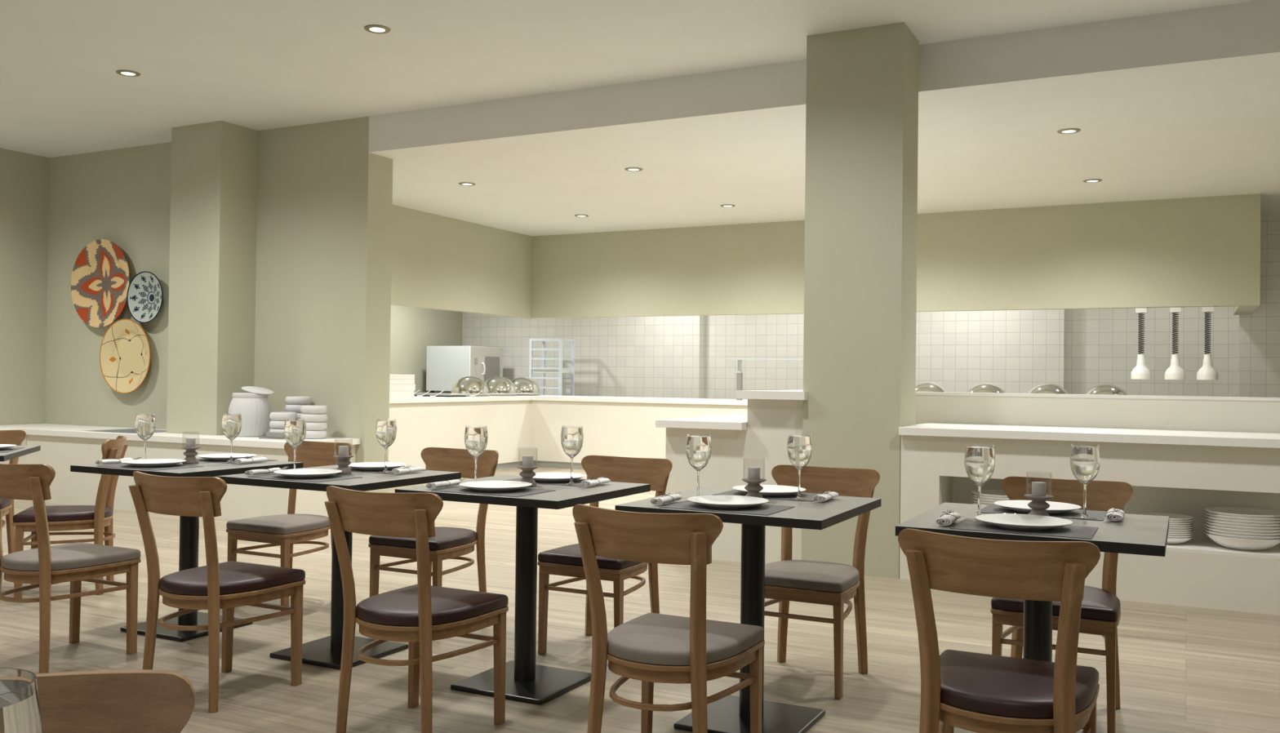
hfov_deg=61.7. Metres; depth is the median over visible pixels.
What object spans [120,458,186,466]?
dinner plate
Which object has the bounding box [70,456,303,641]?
bistro table
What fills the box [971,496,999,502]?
plate
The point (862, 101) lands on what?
column
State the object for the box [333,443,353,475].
candle holder
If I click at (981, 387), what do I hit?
chafing dish
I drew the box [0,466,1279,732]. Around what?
floor
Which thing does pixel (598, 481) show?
napkin
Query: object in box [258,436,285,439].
flat tray
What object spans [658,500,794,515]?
placemat
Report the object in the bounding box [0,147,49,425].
wall
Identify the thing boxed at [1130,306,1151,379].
heat lamp
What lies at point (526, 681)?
bistro table
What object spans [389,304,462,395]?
wall
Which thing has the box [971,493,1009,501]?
plate
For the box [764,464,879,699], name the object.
dining chair
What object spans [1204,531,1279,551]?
plate
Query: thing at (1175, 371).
heat lamp
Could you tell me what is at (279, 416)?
serving bowl
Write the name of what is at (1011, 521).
dinner plate
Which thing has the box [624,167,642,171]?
recessed light
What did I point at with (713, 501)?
dinner plate
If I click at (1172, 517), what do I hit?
plate
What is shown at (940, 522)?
knife
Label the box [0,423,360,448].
countertop
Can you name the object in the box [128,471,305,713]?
dining chair
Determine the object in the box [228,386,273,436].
lidded jar
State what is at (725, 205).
recessed light
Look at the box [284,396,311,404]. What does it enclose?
serving bowl
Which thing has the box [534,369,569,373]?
baking tray
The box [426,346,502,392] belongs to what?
microwave
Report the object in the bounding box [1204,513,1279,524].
plate
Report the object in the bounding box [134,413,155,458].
wine glass
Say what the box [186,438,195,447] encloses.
candle
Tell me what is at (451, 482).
napkin
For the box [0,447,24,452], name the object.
placemat
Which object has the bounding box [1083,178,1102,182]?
recessed light
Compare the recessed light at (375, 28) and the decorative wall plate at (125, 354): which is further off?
the decorative wall plate at (125, 354)
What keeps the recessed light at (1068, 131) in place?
in the ceiling at (1180, 104)
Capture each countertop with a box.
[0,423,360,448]
[389,395,747,405]
[655,413,747,430]
[898,422,1279,448]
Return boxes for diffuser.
[121,71,135,75]
[369,27,385,31]
[1062,130,1075,133]
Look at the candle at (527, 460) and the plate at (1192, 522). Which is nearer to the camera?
the candle at (527, 460)
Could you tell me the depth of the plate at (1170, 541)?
5.77 m
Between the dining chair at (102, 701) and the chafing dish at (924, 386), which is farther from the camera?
the chafing dish at (924, 386)
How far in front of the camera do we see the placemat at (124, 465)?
4.70 m
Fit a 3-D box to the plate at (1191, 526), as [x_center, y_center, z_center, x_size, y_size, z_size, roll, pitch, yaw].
[2.888,0.886,5.877,0.264,0.041,0.264,0,-1,27]
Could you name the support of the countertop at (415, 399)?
on the counter at (516, 429)
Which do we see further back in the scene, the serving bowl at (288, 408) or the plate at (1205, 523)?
the serving bowl at (288, 408)
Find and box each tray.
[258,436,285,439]
[389,374,414,379]
[389,379,414,384]
[389,384,415,391]
[389,391,414,397]
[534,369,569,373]
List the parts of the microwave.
handle, panel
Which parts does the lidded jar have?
lid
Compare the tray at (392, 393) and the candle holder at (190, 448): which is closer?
the candle holder at (190, 448)
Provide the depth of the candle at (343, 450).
4.49 m
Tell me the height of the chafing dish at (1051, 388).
0.249 m
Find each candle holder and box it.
[181,438,200,464]
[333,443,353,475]
[516,455,538,487]
[742,466,766,497]
[1024,473,1053,516]
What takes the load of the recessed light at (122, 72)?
in the ceiling at (255, 64)
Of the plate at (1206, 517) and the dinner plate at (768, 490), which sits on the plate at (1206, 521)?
the plate at (1206, 517)
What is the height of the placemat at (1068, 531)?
0.002 m
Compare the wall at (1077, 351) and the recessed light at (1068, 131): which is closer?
the recessed light at (1068, 131)
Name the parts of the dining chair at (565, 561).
leg, seat, leg, seat frame, leg, backrest, leg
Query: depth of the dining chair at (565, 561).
4.53 m
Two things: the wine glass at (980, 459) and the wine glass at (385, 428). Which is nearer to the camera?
the wine glass at (980, 459)
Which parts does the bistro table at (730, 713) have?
plate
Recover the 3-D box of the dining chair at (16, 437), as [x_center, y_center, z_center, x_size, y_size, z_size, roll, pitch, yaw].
[-3.836,0.783,6.162,0.454,0.812,0.498,1,-1,-18]
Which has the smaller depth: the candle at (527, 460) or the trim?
the candle at (527, 460)
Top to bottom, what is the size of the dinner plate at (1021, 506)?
0.020 m
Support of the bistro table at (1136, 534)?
on the floor
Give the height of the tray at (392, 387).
0.074 m
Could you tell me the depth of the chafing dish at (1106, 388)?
11.00 m
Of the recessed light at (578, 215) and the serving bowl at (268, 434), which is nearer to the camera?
the serving bowl at (268, 434)
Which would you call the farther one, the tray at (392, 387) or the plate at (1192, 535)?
the tray at (392, 387)
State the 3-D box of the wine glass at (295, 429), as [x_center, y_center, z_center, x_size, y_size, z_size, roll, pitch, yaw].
[-1.438,0.333,4.466,0.088,0.228,0.088,0,-1,27]
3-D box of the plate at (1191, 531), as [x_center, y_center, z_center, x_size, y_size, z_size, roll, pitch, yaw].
[2.887,0.910,5.876,0.264,0.041,0.264,0,-1,27]
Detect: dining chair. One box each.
[0,430,26,554]
[0,463,141,673]
[12,435,128,598]
[35,670,195,732]
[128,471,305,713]
[226,440,351,611]
[324,485,508,732]
[368,447,498,597]
[537,455,672,654]
[572,504,764,732]
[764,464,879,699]
[897,528,1100,732]
[990,475,1133,732]
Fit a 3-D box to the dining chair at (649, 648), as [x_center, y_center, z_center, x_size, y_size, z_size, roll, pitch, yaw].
[0.089,0.796,3.083,0.454,0.812,0.498,0,-1,27]
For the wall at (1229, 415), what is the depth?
6.61 m
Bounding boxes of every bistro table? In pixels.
[0,445,40,461]
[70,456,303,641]
[217,465,461,670]
[395,475,650,705]
[614,487,880,732]
[895,502,1168,662]
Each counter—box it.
[0,434,355,520]
[388,400,747,470]
[665,399,803,564]
[899,435,1279,615]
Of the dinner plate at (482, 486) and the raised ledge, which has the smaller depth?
the dinner plate at (482, 486)
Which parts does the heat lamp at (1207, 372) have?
lamp shade, coiled cord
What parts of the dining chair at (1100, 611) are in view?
leg, leg, seat frame, seat, backrest, leg, leg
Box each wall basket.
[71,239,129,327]
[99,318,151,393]
[126,271,162,323]
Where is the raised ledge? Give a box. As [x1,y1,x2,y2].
[735,390,807,399]
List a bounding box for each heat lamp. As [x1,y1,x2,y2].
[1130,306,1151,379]
[1164,306,1185,379]
[1196,306,1218,380]
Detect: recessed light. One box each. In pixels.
[115,69,140,76]
[364,24,391,33]
[458,182,475,186]
[574,214,588,217]
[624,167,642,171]
[720,204,734,207]
[1057,128,1080,133]
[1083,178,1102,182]
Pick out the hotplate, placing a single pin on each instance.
(424, 395)
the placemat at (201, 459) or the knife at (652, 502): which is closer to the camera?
the knife at (652, 502)
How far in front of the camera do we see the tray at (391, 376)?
11.94 m
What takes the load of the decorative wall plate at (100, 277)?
attached to the wall at (325, 201)
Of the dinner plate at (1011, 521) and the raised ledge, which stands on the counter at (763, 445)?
the raised ledge
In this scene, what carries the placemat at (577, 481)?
on the bistro table at (526, 681)
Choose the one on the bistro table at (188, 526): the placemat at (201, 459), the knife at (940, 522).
the placemat at (201, 459)
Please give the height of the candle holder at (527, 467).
0.147 m
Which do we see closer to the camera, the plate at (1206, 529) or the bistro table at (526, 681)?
the bistro table at (526, 681)
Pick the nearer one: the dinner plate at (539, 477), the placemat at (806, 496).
the placemat at (806, 496)
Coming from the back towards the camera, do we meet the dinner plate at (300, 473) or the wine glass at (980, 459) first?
the dinner plate at (300, 473)
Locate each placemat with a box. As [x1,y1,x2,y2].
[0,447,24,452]
[97,463,204,471]
[197,457,275,463]
[247,474,362,482]
[330,466,430,474]
[431,486,555,497]
[503,477,612,486]
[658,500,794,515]
[712,489,818,502]
[949,518,1098,539]
[976,504,1107,520]
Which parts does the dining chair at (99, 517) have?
leg, leg, seat frame, seat, leg, backrest, leg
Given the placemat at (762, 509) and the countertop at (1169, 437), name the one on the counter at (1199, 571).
the countertop at (1169, 437)
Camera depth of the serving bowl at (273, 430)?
8.66 m
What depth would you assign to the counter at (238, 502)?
9.00 m
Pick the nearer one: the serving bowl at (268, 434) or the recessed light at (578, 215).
the serving bowl at (268, 434)
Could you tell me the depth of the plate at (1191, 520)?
5.76 m
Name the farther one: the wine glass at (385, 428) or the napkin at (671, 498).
the wine glass at (385, 428)
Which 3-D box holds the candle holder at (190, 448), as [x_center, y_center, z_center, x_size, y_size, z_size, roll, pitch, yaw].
[-2.064,0.373,4.921,0.084,0.147,0.084,0,-1,27]
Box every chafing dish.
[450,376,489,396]
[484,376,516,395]
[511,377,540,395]
[915,382,946,391]
[966,382,1006,393]
[1026,383,1068,394]
[1085,383,1128,395]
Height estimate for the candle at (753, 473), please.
0.040 m
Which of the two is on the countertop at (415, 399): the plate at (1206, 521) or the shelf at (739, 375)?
the shelf at (739, 375)
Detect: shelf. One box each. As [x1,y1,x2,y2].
[725,358,803,399]
[1165,539,1279,559]
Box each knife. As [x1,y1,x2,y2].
[651,497,687,503]
[937,515,964,524]
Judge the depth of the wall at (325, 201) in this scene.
9.28 m
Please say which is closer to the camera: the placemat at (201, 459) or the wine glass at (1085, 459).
the wine glass at (1085, 459)
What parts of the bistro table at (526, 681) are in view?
plate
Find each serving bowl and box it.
[266,431,284,438]
[269,412,297,421]
[269,420,284,429]
[269,428,284,432]
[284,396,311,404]
[284,404,311,413]
[296,413,302,418]
[300,405,328,413]
[300,413,327,422]
[304,430,327,439]
[306,422,327,431]
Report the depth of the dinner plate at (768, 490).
3.94 m
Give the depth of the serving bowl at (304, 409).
8.69 m
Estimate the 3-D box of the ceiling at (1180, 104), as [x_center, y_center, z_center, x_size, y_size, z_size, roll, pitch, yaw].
[1.206,-1.950,11.095,12.680,0.488,7.110,0,-1,27]
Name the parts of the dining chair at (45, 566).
leg, backrest, leg, seat, seat frame, leg, leg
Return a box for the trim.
[915,391,1279,400]
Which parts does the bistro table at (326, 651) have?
plate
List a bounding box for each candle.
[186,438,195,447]
[338,445,348,456]
[522,455,533,466]
[747,466,759,479]
[1031,481,1046,496]
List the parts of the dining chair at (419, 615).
leg, backrest, leg, leg, seat frame, seat, leg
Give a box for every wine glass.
[0,667,42,732]
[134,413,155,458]
[222,413,241,461]
[284,418,306,469]
[375,418,396,471]
[464,425,488,481]
[560,425,583,483]
[685,433,711,496]
[786,433,812,500]
[964,444,995,521]
[1069,443,1100,519]
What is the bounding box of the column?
[801,22,919,578]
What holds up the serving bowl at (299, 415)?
on the serving bowl
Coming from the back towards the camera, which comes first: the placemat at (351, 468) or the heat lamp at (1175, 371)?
the heat lamp at (1175, 371)
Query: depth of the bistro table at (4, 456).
5.58 m
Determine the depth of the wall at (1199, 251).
11.69 m
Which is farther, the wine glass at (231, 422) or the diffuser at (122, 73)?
the diffuser at (122, 73)
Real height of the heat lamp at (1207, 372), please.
0.719 m
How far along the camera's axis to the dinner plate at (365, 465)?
4.79 m
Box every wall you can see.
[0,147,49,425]
[44,115,392,493]
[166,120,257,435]
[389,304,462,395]
[391,193,1260,318]
[462,216,1279,399]
[915,395,1279,432]
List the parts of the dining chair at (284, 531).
leg, seat, seat frame, leg, leg, backrest, leg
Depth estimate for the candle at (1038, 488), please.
3.23 m
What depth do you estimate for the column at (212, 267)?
9.22 m
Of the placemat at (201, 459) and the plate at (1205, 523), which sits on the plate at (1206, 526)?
the plate at (1205, 523)
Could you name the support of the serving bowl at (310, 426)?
on the serving bowl at (320, 434)
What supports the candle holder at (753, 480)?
on the bistro table at (730, 713)
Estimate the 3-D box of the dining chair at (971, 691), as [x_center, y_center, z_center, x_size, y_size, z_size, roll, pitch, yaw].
[0.908,0.802,2.664,0.454,0.812,0.498,0,-1,27]
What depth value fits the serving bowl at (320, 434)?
8.68 m
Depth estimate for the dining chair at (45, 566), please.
4.19 m
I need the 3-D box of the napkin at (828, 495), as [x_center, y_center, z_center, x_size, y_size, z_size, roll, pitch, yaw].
[0.648,0.448,3.722,0.050,0.032,0.156,0,-1,26]
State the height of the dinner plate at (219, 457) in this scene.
0.020 m
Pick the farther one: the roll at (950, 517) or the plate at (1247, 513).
the plate at (1247, 513)
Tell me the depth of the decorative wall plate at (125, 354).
10.15 m
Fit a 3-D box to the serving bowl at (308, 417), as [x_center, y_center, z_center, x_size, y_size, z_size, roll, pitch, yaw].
[-2.669,0.421,8.771,0.215,0.067,0.215,0,-1,27]
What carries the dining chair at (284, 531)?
on the floor
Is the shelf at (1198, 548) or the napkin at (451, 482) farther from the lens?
the shelf at (1198, 548)
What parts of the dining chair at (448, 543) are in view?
leg, seat, seat frame, leg, leg, backrest, leg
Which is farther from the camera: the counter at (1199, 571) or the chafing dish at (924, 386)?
the chafing dish at (924, 386)
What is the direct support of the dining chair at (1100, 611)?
on the floor
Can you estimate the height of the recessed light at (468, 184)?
0.008 m
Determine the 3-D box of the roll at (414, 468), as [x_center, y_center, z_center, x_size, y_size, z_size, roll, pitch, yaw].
[-0.989,0.437,4.559,0.050,0.032,0.156,0,-1,26]
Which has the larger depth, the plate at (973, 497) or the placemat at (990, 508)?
the plate at (973, 497)
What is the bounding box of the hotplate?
[413,394,466,396]
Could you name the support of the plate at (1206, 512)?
on the plate at (1206, 514)
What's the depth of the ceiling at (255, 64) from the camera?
6.98 m
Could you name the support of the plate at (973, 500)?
on the plate
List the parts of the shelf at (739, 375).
post, post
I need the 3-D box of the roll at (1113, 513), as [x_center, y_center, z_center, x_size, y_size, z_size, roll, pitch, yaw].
[1.467,0.453,3.303,0.050,0.032,0.156,0,-1,26]
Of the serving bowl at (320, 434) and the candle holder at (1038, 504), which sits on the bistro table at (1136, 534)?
the candle holder at (1038, 504)
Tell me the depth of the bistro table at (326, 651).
4.44 m
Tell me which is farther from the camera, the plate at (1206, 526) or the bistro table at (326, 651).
the plate at (1206, 526)
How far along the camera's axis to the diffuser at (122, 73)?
7.66 m
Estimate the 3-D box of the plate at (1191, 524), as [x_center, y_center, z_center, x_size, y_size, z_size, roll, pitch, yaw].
[2.888,0.875,5.877,0.264,0.041,0.264,0,-1,27]
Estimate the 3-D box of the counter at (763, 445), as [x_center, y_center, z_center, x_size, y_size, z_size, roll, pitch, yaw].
[1.274,0.751,8.210,0.950,1.047,3.000,0,-1,27]
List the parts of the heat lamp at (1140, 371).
lamp shade, coiled cord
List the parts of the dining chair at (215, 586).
leg, backrest, leg, leg, seat frame, seat, leg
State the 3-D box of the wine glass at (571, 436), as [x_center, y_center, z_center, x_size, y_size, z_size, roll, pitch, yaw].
[-0.264,0.344,4.145,0.088,0.228,0.088,0,-1,27]
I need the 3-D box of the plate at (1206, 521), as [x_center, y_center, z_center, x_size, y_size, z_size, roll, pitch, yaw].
[3.219,0.869,5.707,0.376,0.071,0.376,0,-1,27]
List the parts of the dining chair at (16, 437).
leg, seat, seat frame, backrest, leg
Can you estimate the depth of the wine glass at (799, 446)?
3.69 m
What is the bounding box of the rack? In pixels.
[528,338,574,395]
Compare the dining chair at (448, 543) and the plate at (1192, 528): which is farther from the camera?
the plate at (1192, 528)
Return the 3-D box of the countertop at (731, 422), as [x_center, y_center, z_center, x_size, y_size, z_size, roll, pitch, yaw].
[1.079,0.401,8.276,0.608,0.048,3.110,0,-1,27]
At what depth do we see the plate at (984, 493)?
6.41 m
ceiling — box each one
[0,0,1260,157]
[368,0,1279,235]
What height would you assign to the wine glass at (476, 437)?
0.228 m
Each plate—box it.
[0,444,16,449]
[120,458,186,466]
[197,453,256,461]
[273,468,342,478]
[347,462,406,470]
[458,480,532,491]
[532,472,586,482]
[687,495,768,508]
[732,484,805,496]
[971,489,1008,498]
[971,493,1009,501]
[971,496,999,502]
[971,498,995,505]
[975,513,1072,530]
[994,500,1081,514]
[1140,512,1193,520]
[1166,536,1193,544]
[1167,532,1193,536]
[1167,533,1193,538]
[1168,519,1193,523]
[1168,520,1193,525]
[1168,523,1193,527]
[1168,525,1193,529]
[1168,527,1193,532]
[1168,529,1193,534]
[1204,506,1279,518]
[1204,511,1279,521]
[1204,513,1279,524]
[1204,516,1279,528]
[1204,520,1279,530]
[1204,522,1279,533]
[1204,525,1279,537]
[1204,528,1279,540]
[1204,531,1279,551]
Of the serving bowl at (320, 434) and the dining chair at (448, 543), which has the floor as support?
the dining chair at (448, 543)
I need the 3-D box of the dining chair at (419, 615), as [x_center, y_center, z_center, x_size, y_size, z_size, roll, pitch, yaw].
[-0.729,0.791,3.502,0.454,0.812,0.498,0,-1,27]
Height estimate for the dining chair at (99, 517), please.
0.812 m
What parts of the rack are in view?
post, post, frame, post, post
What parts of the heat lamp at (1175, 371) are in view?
lamp shade, coiled cord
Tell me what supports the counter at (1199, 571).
on the floor
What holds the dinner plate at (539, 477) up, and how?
on the placemat at (577, 481)
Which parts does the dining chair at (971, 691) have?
leg, leg, backrest, seat, seat frame, leg, leg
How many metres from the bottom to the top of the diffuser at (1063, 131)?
0.003 m
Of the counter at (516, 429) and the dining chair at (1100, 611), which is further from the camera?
the counter at (516, 429)
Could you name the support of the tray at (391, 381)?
on the tray at (392, 387)
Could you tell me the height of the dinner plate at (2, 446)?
0.020 m
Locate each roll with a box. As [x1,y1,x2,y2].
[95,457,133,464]
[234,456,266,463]
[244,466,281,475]
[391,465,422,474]
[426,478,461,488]
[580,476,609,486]
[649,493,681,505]
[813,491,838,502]
[935,511,960,525]
[1106,507,1124,520]
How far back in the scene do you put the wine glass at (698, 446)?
3.60 m
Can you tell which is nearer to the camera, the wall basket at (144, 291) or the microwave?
the wall basket at (144, 291)
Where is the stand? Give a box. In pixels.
[415,392,451,395]
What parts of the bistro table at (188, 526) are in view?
plate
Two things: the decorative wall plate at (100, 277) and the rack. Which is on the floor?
the rack
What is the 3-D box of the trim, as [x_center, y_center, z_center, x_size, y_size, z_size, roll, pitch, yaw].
[3.337,0.189,6.428,4.310,0.019,0.132,0,-1,27]
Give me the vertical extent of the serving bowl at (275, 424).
0.067 m
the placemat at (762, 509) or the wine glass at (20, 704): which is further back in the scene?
the placemat at (762, 509)
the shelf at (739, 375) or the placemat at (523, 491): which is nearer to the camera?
the placemat at (523, 491)
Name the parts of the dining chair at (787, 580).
leg, seat, seat frame, backrest, leg, leg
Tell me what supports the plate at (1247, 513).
on the plate at (1206, 512)
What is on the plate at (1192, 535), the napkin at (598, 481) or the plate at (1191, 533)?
the plate at (1191, 533)
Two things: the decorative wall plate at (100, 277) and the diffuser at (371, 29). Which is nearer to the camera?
the diffuser at (371, 29)
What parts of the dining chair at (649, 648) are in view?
leg, leg, backrest, seat, seat frame, leg, leg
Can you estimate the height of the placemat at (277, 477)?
0.002 m
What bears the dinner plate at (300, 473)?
on the placemat at (277, 477)

